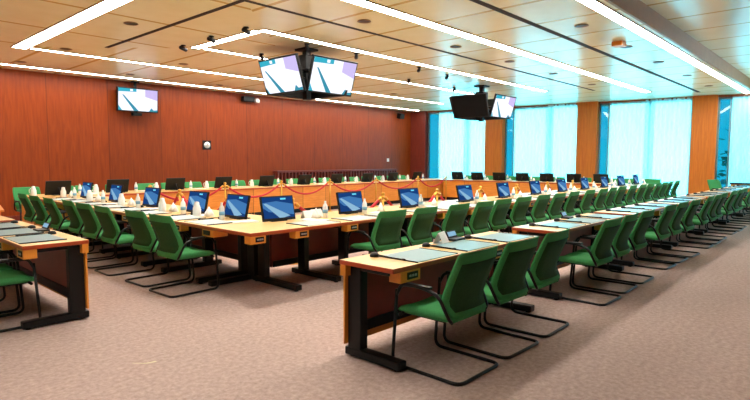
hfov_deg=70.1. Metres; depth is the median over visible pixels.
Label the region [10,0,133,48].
recessed light
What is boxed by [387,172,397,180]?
monitor
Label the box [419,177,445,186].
rope
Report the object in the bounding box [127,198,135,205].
napkin stack
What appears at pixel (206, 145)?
wall clock
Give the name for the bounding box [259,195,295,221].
monitor
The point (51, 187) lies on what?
monitor
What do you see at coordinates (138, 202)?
water bottle
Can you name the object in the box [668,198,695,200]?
desk pad
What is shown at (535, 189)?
monitor
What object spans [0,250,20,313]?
armchair
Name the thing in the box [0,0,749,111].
ceiling
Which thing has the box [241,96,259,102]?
camera
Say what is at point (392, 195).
table
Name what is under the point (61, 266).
desk
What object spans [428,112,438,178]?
window
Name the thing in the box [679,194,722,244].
armchair
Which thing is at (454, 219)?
armchair
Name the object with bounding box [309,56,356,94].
monitor
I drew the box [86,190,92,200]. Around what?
thermos jug
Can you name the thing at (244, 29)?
spotlight
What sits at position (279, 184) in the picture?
rope
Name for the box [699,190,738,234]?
armchair
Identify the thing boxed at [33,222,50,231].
console
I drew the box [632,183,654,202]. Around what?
armchair
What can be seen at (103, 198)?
water bottle
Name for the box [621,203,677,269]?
armchair
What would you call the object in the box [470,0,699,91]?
trim
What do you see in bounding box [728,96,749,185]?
sheer curtain
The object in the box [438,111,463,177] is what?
sheer curtain
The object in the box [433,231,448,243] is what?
name card
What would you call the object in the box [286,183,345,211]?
table
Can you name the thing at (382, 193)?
barrier post
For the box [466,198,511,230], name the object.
armchair
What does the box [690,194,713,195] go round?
desk pad
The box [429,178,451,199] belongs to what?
table
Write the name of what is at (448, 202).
conference table
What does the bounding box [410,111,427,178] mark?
pillar
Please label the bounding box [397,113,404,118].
loudspeaker
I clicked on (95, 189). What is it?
thermos jug
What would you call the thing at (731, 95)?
wall window
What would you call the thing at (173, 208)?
napkin stack
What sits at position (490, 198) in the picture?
conference table
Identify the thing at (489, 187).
table
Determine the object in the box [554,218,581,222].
microphone
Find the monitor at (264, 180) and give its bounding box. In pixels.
[258,175,274,185]
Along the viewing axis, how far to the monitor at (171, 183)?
12.76 m
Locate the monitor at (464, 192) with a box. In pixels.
[456,184,473,201]
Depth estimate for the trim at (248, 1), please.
9.23 m
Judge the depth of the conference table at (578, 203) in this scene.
13.45 m
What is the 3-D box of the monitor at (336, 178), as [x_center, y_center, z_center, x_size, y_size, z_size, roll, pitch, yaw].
[-1.178,-0.669,16.674,0.170,0.295,0.470,4,6,42]
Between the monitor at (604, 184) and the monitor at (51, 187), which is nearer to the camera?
the monitor at (51, 187)
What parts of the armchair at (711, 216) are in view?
backrest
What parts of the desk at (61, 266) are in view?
rail, modesty panel, panel, edge trim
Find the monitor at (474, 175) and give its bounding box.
[471,172,483,179]
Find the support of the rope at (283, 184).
attached to the barrier post
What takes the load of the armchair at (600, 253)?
on the floor
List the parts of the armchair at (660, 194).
backrest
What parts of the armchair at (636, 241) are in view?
armrest, seat, backrest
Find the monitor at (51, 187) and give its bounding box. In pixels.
[45,180,70,195]
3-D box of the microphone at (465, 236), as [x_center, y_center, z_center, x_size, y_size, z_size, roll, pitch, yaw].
[0.989,0.356,5.014,0.348,0.034,0.076,4,6,42]
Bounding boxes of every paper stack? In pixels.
[229,219,258,223]
[300,218,328,221]
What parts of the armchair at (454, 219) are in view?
seat, backrest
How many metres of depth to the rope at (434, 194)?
9.21 m
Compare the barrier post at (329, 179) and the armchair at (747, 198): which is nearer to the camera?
the armchair at (747, 198)
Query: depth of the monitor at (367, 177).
17.68 m
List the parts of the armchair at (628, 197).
backrest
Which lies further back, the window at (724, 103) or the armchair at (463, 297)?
the window at (724, 103)
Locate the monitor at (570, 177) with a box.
[566,174,580,182]
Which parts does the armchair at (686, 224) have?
backrest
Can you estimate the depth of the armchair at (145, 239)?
6.35 m
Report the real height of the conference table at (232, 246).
0.750 m
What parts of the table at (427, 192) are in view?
panel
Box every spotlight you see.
[179,45,187,51]
[207,35,215,42]
[241,26,250,34]
[304,43,308,50]
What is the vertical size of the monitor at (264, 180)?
0.295 m
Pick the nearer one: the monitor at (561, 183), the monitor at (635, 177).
the monitor at (561, 183)
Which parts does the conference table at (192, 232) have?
modesty panel, rail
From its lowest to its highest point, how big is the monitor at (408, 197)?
0.304 m
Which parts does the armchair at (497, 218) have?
backrest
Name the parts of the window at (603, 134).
pane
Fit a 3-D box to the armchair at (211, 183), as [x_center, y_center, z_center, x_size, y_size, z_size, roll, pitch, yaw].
[-4.217,-0.061,14.535,0.610,0.890,0.564,5,6,45]
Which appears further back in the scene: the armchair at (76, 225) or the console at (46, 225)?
the armchair at (76, 225)
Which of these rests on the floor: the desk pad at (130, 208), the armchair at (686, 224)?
the armchair at (686, 224)
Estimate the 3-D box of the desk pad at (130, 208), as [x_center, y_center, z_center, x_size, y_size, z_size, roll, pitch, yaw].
[-3.621,0.138,7.866,0.524,0.009,0.380,4,6,42]
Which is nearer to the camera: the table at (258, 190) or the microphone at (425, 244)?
the microphone at (425, 244)
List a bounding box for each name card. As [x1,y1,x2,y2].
[301,210,313,218]
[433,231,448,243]
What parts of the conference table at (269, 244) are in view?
socket plate, socket plate, modesty panel, rail, socket plate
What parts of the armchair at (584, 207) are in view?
seat, backrest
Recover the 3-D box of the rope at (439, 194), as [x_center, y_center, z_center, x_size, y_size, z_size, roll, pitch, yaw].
[1.706,0.003,10.775,0.060,0.387,1.489,4,6,42]
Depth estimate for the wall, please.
15.59 m
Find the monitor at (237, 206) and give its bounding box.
[225,194,250,219]
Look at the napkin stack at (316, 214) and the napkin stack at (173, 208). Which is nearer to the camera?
the napkin stack at (316, 214)
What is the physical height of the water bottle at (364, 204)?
0.214 m
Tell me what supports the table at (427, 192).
on the floor
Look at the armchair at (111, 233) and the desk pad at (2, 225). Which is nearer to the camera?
the desk pad at (2, 225)
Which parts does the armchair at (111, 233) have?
backrest, armrest, seat, armrest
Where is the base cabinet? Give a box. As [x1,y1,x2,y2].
[730,182,749,198]
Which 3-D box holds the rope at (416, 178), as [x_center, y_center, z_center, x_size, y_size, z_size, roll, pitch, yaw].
[0.747,-0.526,17.405,0.060,0.350,2.049,4,6,42]
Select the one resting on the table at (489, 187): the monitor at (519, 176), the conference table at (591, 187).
the monitor at (519, 176)
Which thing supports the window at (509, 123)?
in the wall window at (731, 95)
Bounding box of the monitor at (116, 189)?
[108,184,125,202]
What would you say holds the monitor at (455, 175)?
on the table at (451, 194)
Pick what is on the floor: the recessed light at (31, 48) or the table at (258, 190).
the table at (258, 190)
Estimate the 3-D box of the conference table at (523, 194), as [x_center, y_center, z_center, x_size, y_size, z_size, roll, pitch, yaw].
[3.431,0.276,11.331,1.105,0.750,1.370,4,6,42]
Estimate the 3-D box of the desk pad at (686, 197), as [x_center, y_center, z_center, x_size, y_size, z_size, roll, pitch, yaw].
[6.306,-0.047,10.685,0.380,0.009,0.524,4,6,42]
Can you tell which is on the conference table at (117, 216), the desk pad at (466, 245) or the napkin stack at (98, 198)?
the napkin stack at (98, 198)
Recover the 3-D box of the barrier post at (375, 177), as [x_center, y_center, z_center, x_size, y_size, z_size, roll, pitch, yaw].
[0.030,-0.236,16.643,0.300,0.945,0.300,4,6,42]
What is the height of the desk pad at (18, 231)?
0.009 m
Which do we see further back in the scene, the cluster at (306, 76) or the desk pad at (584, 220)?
the cluster at (306, 76)
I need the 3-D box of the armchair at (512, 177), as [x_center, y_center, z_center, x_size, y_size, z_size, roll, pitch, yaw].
[4.958,-0.435,19.814,0.564,0.890,0.610,3,5,34]
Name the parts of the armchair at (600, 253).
armrest, seat, armrest, backrest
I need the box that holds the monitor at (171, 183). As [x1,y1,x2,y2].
[165,178,184,189]
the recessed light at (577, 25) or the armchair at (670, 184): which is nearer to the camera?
the recessed light at (577, 25)
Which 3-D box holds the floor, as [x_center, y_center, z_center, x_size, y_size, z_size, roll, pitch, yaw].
[1.852,0.789,10.256,19.000,0.120,26.500,4,6,42]
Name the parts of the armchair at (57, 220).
backrest, seat, armrest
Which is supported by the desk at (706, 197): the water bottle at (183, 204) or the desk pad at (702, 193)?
the desk pad at (702, 193)
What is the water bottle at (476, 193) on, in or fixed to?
on the conference table at (448, 202)
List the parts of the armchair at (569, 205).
backrest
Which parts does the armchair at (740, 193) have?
backrest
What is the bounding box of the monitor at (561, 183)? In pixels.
[555,179,567,191]
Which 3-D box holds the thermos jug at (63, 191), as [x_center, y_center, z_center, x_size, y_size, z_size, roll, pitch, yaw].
[-6.052,-0.154,10.378,0.128,0.195,0.108,4,6,40]
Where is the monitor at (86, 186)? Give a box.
[80,182,95,197]
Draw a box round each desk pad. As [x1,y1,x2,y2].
[0,222,24,228]
[0,227,43,236]
[3,233,66,243]
[52,198,75,200]
[60,200,92,202]
[74,202,105,204]
[92,204,128,207]
[110,207,149,211]
[143,210,168,214]
[171,215,205,220]
[184,219,231,224]
[286,220,339,225]
[331,215,376,220]
[364,213,408,215]
[379,248,457,262]
[430,239,499,251]
[472,232,533,242]
[536,221,585,228]
[560,217,606,223]
[581,213,623,218]
[611,208,647,212]
[627,206,660,209]
[639,203,672,206]
[658,200,686,202]
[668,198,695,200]
[683,196,703,198]
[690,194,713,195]
[702,193,720,194]
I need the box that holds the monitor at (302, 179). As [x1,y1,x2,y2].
[297,174,311,184]
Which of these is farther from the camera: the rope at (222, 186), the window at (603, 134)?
the window at (603, 134)
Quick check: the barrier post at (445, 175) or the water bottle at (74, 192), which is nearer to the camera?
the water bottle at (74, 192)
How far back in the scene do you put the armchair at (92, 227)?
7.39 m
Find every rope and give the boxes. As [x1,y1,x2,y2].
[161,185,223,200]
[180,193,226,209]
[226,183,280,197]
[282,181,328,194]
[294,196,381,210]
[331,179,375,191]
[377,178,417,188]
[384,193,436,205]
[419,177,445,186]
[438,189,479,200]
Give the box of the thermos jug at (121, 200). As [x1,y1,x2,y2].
[118,193,124,205]
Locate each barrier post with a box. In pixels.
[178,189,181,204]
[223,182,226,205]
[328,179,330,211]
[374,177,377,206]
[381,192,384,206]
[445,175,446,200]
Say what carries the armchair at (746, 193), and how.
on the floor
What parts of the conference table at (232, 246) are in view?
rail, modesty panel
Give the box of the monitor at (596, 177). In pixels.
[593,174,608,182]
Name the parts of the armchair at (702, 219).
seat, backrest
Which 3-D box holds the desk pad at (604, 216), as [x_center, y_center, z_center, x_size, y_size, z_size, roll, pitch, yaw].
[3.030,0.215,7.119,0.380,0.009,0.524,4,6,42]
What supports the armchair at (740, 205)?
on the floor
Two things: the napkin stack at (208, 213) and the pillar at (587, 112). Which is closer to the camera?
the napkin stack at (208, 213)
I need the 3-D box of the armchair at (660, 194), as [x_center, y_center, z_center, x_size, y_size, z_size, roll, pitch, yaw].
[7.986,-0.079,15.246,0.610,0.890,0.564,4,6,44]
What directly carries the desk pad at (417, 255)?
on the desk at (370, 284)
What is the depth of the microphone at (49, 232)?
5.24 m
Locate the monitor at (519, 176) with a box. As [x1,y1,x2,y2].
[515,173,528,180]
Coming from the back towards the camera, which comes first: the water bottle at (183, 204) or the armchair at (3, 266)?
the water bottle at (183, 204)
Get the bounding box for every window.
[427,94,749,207]
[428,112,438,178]
[504,108,514,175]
[597,99,692,189]
[714,97,732,187]
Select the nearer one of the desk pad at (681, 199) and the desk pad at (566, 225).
the desk pad at (566, 225)
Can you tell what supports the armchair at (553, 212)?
on the floor
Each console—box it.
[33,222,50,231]
[445,230,464,240]
[560,211,573,218]
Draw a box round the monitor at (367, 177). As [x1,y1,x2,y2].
[361,173,372,181]
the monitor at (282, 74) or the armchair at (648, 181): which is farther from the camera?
the armchair at (648, 181)
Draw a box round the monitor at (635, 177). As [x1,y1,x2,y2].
[632,174,638,184]
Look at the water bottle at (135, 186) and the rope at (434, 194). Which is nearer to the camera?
the rope at (434, 194)
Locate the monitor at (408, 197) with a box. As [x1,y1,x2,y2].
[398,188,418,207]
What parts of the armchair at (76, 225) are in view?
backrest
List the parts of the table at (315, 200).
panel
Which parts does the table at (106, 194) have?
panel, panel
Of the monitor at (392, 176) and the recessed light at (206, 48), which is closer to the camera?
the recessed light at (206, 48)
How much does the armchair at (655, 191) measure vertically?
0.890 m
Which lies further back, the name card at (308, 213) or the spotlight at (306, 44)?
the spotlight at (306, 44)
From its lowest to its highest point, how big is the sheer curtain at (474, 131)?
3.520 m
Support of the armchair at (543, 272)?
on the floor
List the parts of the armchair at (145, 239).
backrest, seat, armrest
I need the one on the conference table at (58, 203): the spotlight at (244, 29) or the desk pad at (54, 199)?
the desk pad at (54, 199)
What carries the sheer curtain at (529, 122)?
hanging from the wall window at (731, 95)
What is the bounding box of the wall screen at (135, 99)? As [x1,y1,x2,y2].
[117,81,157,115]
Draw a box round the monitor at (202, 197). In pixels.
[186,191,209,213]
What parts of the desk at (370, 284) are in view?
edge trim, panel, rail, socket plate, modesty panel, socket plate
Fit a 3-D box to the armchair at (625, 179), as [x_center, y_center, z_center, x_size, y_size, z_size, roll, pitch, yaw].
[8.340,-0.256,17.591,0.564,0.890,0.610,3,5,34]
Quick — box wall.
[0,68,410,216]
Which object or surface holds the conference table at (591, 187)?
on the floor
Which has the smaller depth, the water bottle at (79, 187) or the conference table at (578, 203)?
the water bottle at (79, 187)
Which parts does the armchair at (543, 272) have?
armrest, seat, backrest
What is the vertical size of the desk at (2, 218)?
0.750 m
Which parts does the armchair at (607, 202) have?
backrest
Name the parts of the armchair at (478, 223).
seat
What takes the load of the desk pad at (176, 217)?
on the conference table at (232, 246)
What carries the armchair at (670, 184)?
on the floor
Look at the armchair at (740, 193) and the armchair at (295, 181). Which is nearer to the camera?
the armchair at (740, 193)
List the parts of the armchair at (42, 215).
backrest, seat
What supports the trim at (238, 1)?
attached to the ceiling
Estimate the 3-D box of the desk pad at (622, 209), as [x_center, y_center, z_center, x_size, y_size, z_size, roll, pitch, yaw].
[3.786,0.154,7.943,0.380,0.009,0.524,4,6,42]
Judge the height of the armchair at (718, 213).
0.890 m
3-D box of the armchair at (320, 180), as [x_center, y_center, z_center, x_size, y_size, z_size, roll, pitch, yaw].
[-1.499,-0.276,17.461,0.610,0.890,0.564,4,6,44]
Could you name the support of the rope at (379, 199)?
attached to the barrier post
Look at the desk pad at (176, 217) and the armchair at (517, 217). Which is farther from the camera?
the armchair at (517, 217)
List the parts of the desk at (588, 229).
modesty panel, panel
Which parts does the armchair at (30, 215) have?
backrest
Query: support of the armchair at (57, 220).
on the floor
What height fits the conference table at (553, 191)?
0.750 m
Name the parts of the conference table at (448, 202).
modesty panel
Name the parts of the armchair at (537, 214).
seat, backrest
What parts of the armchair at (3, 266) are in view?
seat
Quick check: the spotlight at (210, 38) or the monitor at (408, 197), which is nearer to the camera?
the monitor at (408, 197)
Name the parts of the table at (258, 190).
panel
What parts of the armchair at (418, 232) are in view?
armrest, seat, backrest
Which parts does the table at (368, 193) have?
panel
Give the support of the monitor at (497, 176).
on the table at (489, 187)
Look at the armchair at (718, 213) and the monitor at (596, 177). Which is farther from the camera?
the monitor at (596, 177)
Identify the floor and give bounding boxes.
[0,199,749,399]
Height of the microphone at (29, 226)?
0.034 m
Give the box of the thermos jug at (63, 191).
[60,187,66,196]
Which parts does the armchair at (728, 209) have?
backrest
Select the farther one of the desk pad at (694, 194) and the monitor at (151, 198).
the desk pad at (694, 194)
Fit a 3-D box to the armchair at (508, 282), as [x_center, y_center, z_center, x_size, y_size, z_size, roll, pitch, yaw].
[0.963,0.729,4.356,0.610,0.890,0.564,4,6,44]
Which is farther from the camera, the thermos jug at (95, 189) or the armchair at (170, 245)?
the thermos jug at (95, 189)
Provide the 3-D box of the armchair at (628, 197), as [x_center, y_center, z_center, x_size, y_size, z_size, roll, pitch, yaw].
[6.117,0.069,13.235,0.610,0.890,0.564,4,6,41]
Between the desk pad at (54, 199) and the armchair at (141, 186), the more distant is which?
the armchair at (141, 186)
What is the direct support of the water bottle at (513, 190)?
on the conference table at (490, 198)
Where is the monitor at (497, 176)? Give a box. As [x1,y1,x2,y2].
[492,172,505,180]
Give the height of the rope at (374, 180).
0.350 m
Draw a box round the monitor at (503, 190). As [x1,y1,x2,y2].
[495,182,510,197]
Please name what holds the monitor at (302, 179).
on the table at (315, 200)
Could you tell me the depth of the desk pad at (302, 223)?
6.29 m
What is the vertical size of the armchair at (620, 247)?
0.890 m
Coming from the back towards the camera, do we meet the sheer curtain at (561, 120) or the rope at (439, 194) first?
the sheer curtain at (561, 120)
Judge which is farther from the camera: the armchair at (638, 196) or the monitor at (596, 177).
the monitor at (596, 177)
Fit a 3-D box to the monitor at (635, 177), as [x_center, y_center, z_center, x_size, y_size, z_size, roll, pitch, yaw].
[8.047,-0.637,16.574,0.170,0.304,0.470,4,6,41]
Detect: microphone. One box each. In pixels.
[0,225,35,229]
[15,231,55,236]
[370,252,405,260]
[422,242,456,249]
[464,235,496,240]
[529,223,558,227]
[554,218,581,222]
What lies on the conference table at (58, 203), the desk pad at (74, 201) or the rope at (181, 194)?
the desk pad at (74, 201)
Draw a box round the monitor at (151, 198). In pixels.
[142,187,161,207]
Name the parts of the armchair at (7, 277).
armrest, seat, armrest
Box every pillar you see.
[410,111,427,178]
[484,119,504,175]
[575,101,598,181]
[688,95,718,193]
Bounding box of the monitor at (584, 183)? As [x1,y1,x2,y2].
[578,177,588,189]
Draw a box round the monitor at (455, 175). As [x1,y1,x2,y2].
[451,172,463,179]
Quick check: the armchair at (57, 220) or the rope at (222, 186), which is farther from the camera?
the rope at (222, 186)
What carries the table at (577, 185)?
on the floor
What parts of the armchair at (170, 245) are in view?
backrest, armrest, seat, armrest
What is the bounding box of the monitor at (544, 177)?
[539,173,553,181]
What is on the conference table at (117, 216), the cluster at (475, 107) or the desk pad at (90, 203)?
the desk pad at (90, 203)
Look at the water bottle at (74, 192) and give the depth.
9.97 m
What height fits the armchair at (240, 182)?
0.890 m
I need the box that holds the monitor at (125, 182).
[106,179,128,192]
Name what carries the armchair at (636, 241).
on the floor
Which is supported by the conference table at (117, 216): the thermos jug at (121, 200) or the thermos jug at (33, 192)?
the thermos jug at (121, 200)
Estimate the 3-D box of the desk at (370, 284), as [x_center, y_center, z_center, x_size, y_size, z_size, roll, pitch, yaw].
[0.674,0.775,4.667,0.540,0.750,2.200,4,6,42]
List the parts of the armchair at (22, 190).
backrest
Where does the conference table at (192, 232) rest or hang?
on the floor
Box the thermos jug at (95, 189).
[92,184,98,192]
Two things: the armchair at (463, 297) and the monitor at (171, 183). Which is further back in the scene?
the monitor at (171, 183)
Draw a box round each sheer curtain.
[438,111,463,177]
[463,120,484,177]
[513,106,545,176]
[544,104,576,181]
[607,101,645,183]
[642,97,692,195]
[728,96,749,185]
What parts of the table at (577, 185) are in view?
panel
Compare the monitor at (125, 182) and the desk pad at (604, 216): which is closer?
the desk pad at (604, 216)
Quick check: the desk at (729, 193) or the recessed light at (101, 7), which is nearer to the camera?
the recessed light at (101, 7)
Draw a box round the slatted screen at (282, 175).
[273,169,396,183]
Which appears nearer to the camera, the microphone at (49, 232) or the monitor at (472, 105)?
the microphone at (49, 232)
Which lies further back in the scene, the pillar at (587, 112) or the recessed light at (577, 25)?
the pillar at (587, 112)
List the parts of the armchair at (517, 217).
seat, backrest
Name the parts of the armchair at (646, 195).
backrest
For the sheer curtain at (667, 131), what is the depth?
18.16 m
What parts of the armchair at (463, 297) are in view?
armrest, seat, armrest, backrest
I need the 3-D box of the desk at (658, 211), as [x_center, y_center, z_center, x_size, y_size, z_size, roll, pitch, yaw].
[4.116,0.500,8.413,0.540,0.750,2.200,4,6,42]
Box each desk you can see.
[0,216,14,264]
[0,221,88,329]
[340,231,537,371]
[512,213,624,299]
[594,203,671,266]
[645,196,705,246]
[681,192,727,232]
[704,188,743,222]
[724,185,749,215]
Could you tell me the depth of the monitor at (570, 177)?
17.75 m
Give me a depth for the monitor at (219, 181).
13.71 m
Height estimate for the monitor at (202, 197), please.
0.304 m
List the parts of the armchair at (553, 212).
backrest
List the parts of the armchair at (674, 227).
seat, backrest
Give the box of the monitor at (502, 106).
[491,95,515,117]
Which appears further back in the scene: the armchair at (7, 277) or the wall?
the wall
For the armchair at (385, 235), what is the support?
on the floor
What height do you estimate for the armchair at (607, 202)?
0.890 m
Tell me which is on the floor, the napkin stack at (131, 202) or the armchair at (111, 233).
the armchair at (111, 233)
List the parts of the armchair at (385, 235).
armrest, seat, backrest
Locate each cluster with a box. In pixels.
[258,47,357,99]
[449,85,516,121]
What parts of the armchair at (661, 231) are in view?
armrest, seat, backrest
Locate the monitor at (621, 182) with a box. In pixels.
[616,175,624,185]
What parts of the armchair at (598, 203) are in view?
backrest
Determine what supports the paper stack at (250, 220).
on the conference table at (269, 244)
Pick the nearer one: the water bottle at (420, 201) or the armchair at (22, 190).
the water bottle at (420, 201)
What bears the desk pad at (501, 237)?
on the desk at (370, 284)
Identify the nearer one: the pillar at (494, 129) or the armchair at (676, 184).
the armchair at (676, 184)
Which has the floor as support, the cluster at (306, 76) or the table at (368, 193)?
the table at (368, 193)
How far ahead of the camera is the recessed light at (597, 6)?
9.13 m
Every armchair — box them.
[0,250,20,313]
[0,250,41,332]
[12,187,40,220]
[18,193,63,232]
[29,195,77,236]
[43,197,93,251]
[61,199,115,259]
[75,202,133,268]
[94,205,154,275]
[124,209,190,286]
[137,183,153,189]
[148,213,219,297]
[184,182,202,187]
[208,181,214,186]
[231,180,245,185]
[249,180,258,185]
[286,178,297,183]
[318,178,329,182]
[346,209,406,257]
[349,177,359,181]
[381,206,437,251]
[391,245,497,385]
[431,203,469,240]
[443,236,538,358]
[464,200,493,234]
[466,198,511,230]
[483,228,569,337]
[488,196,531,248]
[506,176,515,179]
[508,194,550,232]
[526,192,566,224]
[529,176,539,180]
[542,191,579,221]
[549,217,621,305]
[560,189,595,213]
[572,212,638,293]
[573,188,608,215]
[590,187,616,212]
[592,209,654,283]
[603,186,626,207]
[612,185,636,205]
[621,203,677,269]
[622,184,646,203]
[624,178,633,183]
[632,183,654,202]
[636,201,688,262]
[644,179,660,193]
[650,182,668,199]
[650,183,661,200]
[650,199,700,257]
[664,181,673,197]
[669,195,714,248]
[670,180,680,197]
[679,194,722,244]
[687,192,728,239]
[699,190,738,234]
[707,180,721,189]
[707,189,744,231]
[714,188,747,228]
[722,191,749,223]
[727,195,749,220]
[733,193,749,218]
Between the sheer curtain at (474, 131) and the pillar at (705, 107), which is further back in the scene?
the sheer curtain at (474, 131)
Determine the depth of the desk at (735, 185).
14.82 m
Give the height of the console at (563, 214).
0.084 m
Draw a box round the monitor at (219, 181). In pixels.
[214,176,231,187]
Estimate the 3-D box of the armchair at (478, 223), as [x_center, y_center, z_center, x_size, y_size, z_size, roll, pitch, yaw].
[1.450,0.444,8.125,0.610,0.890,0.564,4,6,41]
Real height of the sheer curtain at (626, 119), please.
3.520 m
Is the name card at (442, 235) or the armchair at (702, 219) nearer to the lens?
the name card at (442, 235)
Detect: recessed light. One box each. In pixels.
[0,63,420,110]
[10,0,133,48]
[29,47,444,103]
[123,22,137,25]
[189,29,262,48]
[202,47,474,93]
[258,28,546,91]
[341,0,650,92]
[357,19,370,22]
[574,24,588,27]
[575,0,749,93]
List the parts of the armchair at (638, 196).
backrest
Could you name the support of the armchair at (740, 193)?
on the floor
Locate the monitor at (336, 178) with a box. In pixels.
[331,174,342,182]
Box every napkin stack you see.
[95,194,100,200]
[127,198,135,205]
[169,202,178,211]
[204,207,214,216]
[311,208,320,218]
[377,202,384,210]
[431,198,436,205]
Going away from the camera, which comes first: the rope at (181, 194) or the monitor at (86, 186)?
the rope at (181, 194)
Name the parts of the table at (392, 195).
panel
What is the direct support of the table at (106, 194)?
on the floor
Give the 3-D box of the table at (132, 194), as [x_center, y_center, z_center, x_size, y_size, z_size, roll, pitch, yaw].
[-5.210,0.168,12.402,1.050,0.750,1.660,4,6,42]
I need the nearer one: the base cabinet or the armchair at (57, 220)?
the armchair at (57, 220)
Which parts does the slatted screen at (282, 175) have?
rail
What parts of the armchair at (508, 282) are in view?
armrest, seat, armrest, backrest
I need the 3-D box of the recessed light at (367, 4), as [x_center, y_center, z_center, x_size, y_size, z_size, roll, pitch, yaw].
[3.324,-2.924,10.978,0.236,0.016,15.086,4,6,42]
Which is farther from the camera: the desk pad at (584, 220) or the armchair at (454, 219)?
the armchair at (454, 219)
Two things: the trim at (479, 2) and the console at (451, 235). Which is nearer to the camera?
the console at (451, 235)
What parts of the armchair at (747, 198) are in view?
backrest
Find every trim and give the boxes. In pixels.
[105,0,247,47]
[245,0,595,90]
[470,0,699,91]
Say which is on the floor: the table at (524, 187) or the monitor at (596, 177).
the table at (524, 187)
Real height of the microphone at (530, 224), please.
0.034 m
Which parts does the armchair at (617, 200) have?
backrest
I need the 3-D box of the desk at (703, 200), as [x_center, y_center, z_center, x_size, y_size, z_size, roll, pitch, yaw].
[5.745,0.370,10.185,0.540,0.750,2.200,4,6,42]
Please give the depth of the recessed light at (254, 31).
9.38 m
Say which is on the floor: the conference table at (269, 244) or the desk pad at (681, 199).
the conference table at (269, 244)
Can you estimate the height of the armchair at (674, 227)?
0.890 m
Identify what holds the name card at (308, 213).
on the conference table at (269, 244)
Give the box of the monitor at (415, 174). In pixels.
[412,172,421,179]
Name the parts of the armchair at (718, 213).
backrest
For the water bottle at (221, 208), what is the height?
0.214 m
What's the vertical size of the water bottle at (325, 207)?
0.214 m
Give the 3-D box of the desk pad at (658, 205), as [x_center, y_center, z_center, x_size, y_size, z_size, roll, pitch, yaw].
[4.678,0.083,8.913,0.380,0.009,0.524,4,6,42]
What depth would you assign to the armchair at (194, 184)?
14.18 m
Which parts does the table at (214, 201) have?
panel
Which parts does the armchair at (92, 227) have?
backrest, seat, armrest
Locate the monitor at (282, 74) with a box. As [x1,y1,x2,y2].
[259,55,302,93]
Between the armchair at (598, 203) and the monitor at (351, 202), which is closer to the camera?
the monitor at (351, 202)
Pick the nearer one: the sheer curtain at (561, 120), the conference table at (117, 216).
the conference table at (117, 216)
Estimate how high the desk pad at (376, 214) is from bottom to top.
0.009 m
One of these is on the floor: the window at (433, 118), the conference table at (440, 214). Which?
the conference table at (440, 214)
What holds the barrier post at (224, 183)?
on the floor
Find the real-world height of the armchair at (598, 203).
0.890 m
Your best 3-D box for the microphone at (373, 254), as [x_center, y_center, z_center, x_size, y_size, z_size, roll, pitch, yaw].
[0.097,0.427,4.043,0.348,0.034,0.076,4,6,42]
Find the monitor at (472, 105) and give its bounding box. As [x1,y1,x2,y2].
[451,94,487,117]
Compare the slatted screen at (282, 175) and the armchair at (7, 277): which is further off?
the slatted screen at (282, 175)
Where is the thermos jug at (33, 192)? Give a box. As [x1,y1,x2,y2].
[29,186,36,195]
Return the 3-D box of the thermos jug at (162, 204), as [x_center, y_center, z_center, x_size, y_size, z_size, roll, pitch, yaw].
[-3.037,0.065,7.623,0.128,0.195,0.108,4,6,40]
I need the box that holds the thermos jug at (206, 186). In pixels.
[203,181,208,188]
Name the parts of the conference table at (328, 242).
rail, modesty panel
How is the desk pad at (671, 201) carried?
on the desk at (703, 200)
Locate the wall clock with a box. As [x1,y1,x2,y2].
[202,140,210,149]
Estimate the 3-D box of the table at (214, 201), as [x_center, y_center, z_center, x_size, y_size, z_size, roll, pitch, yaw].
[-4.088,0.079,13.623,1.050,0.750,1.660,4,6,42]
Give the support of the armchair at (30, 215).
on the floor
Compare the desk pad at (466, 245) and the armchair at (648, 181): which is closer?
the desk pad at (466, 245)
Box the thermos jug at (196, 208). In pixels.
[193,201,200,215]
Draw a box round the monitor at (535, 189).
[527,180,541,194]
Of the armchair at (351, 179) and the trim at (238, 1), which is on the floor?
the armchair at (351, 179)
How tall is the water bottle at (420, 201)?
0.214 m
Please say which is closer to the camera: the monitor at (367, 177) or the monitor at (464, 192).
the monitor at (464, 192)
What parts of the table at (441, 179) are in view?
panel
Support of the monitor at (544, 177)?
on the table at (524, 187)
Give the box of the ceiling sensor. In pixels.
[612,40,625,47]
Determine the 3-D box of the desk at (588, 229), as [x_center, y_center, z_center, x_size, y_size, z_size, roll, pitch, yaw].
[2.468,0.632,6.619,0.540,0.750,2.200,4,6,42]
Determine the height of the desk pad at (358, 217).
0.009 m
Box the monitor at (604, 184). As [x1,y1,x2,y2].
[598,176,607,187]
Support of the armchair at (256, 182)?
on the floor
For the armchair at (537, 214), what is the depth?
9.43 m
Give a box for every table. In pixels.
[18,192,109,232]
[40,195,114,240]
[62,199,142,253]
[109,204,201,266]
[123,189,192,205]
[146,209,261,283]
[183,187,253,213]
[195,216,346,291]
[231,185,302,214]
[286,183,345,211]
[295,209,412,265]
[337,181,381,205]
[367,204,471,248]
[371,180,412,204]
[403,179,440,200]
[425,199,513,231]
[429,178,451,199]
[443,179,480,199]
[466,196,535,232]
[479,180,520,196]
[515,193,567,225]
[519,181,557,192]
[534,190,598,220]
[561,188,608,214]
[566,182,610,187]
[580,187,628,212]
[597,185,639,207]
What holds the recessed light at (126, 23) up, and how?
in the ceiling
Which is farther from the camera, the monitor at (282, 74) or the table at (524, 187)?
the table at (524, 187)
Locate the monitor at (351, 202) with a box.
[336,191,362,213]
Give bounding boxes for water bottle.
[72,187,76,198]
[78,184,81,193]
[101,190,105,202]
[134,182,137,191]
[136,194,140,207]
[180,198,185,213]
[219,202,224,219]
[323,201,327,217]
[362,199,366,213]
[418,194,422,207]
[475,190,478,201]
[512,187,514,198]
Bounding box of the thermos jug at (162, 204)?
[158,198,166,211]
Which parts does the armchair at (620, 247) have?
armrest, seat, backrest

